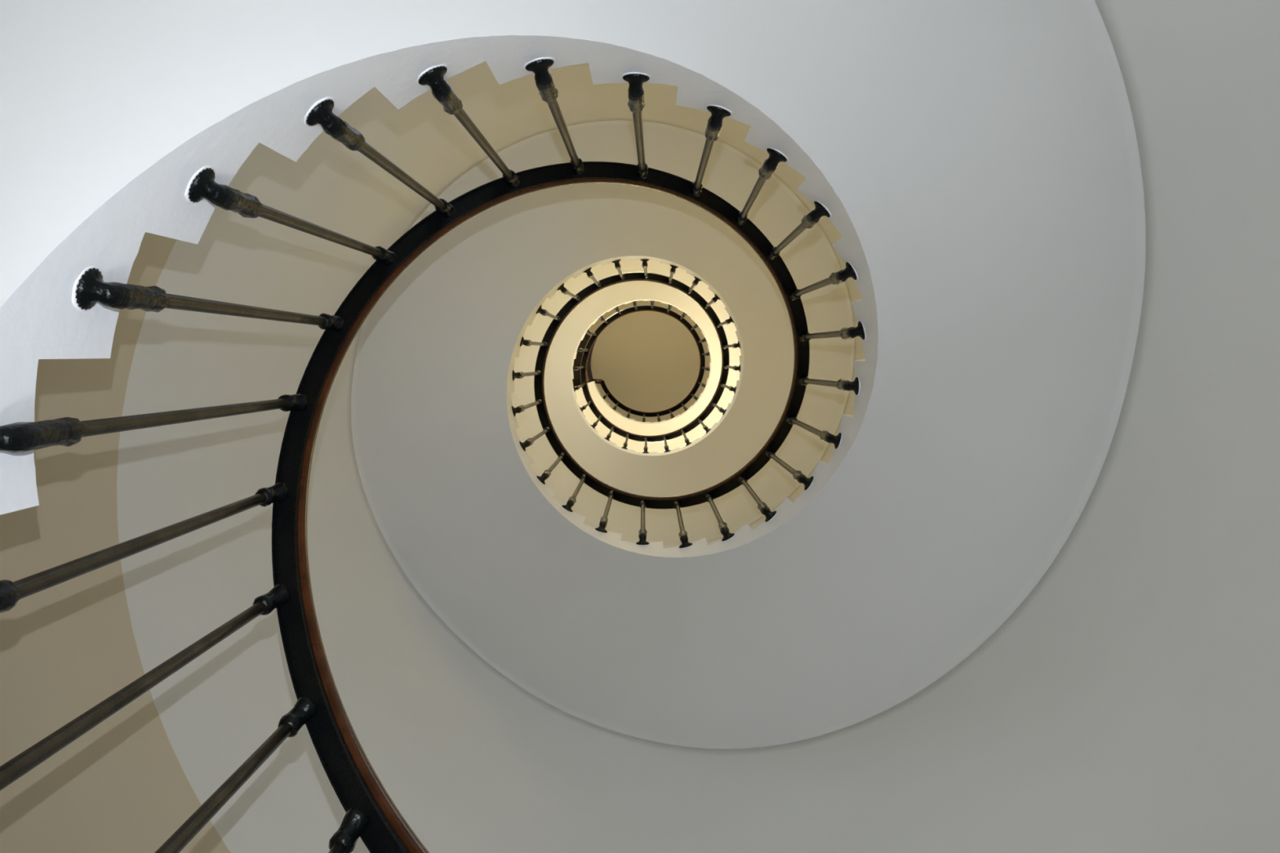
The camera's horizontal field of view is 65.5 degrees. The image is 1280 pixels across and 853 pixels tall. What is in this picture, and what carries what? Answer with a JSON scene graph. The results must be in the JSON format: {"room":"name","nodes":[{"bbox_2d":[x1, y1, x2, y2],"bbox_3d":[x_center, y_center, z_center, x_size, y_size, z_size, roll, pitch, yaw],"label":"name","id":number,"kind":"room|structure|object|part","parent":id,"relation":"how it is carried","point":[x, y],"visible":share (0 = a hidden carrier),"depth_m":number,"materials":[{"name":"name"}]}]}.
{"room":"spiral stairwell","nodes":[
{"label":"spiral stairwell","id":0,"kind":"room"},
{"bbox_2d":[0,0,1279,852],"bbox_3d":[0.041,-0.374,6.901,3.456,16.780,3.464,29,-86,-2],"label":"wall","id":1,"kind":"structure","parent":0,"point":[1130,702],"depth_m":2.86,"materials":[{"name":"paint"}]},
{"bbox_2d":[572,333,597,386],"bbox_3d":[-1.006,-0.862,13.629,0.792,1.050,1.359,0,-86,1],"label":"landing","id":2,"kind":"object","parent":1,"relation":"attached to","point":[577,362],"visible":0.22,"depth_m":13.12,"materials":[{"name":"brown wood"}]},
{"bbox_3d":[-0.685,-0.895,14.130,0.160,0.040,0.776,0,-86,1],"label":"cap rail","id":3,"kind":"part","parent":2,"relation":"part of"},
{"bbox_2d":[586,300,710,422],"bbox_3d":[0.084,-0.991,15.319,3.564,0.100,3.564,0,-86,1],"label":"ceiling","id":4,"kind":"structure","parent":0,"point":[648,361],"depth_m":15.27,"materials":[{"name":"beige paint"}]},
{"bbox_3d":[-0.045,0.215,-1.528,3.564,0.120,3.564,0,-86,1],"label":"floor","id":5,"kind":"structure","parent":0,"visible":0},
{"bbox_2d":[0,0,1146,749],"bbox_3d":[0.036,-0.303,5.791,3.026,14.579,3.057,0,-86,1],"label":"spiral staircase","id":6,"kind":"structure","parent":5,"relation":"on","point":[975,164],"depth_m":3.08,"materials":[{"name":"paint"}]},
{"bbox_2d":[0,57,866,852],"bbox_3d":[-0.009,-0.278,6.316,1.470,15.521,1.577,28,-86,-2],"label":"railing","id":7,"kind":"object","parent":6,"relation":"attached to","point":[371,815],"visible":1,"depth_m":1.92,"materials":[{"name":"metal"},{"name":"black enamel"},{"name":"wood"}]},
{"bbox_3d":[0.032,-0.361,6.782,1.432,14.522,1.440,0,-86,1],"label":"handrail","id":8,"kind":"part","parent":7,"relation":"part of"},
{"bbox_3d":[-0.740,-0.606,14.042,0.428,0.077,0.134,-18,-86,2],"label":"guard rail","id":9,"kind":"part","parent":7,"relation":"part of","materials":[{"name":"black metal"}]}
]}

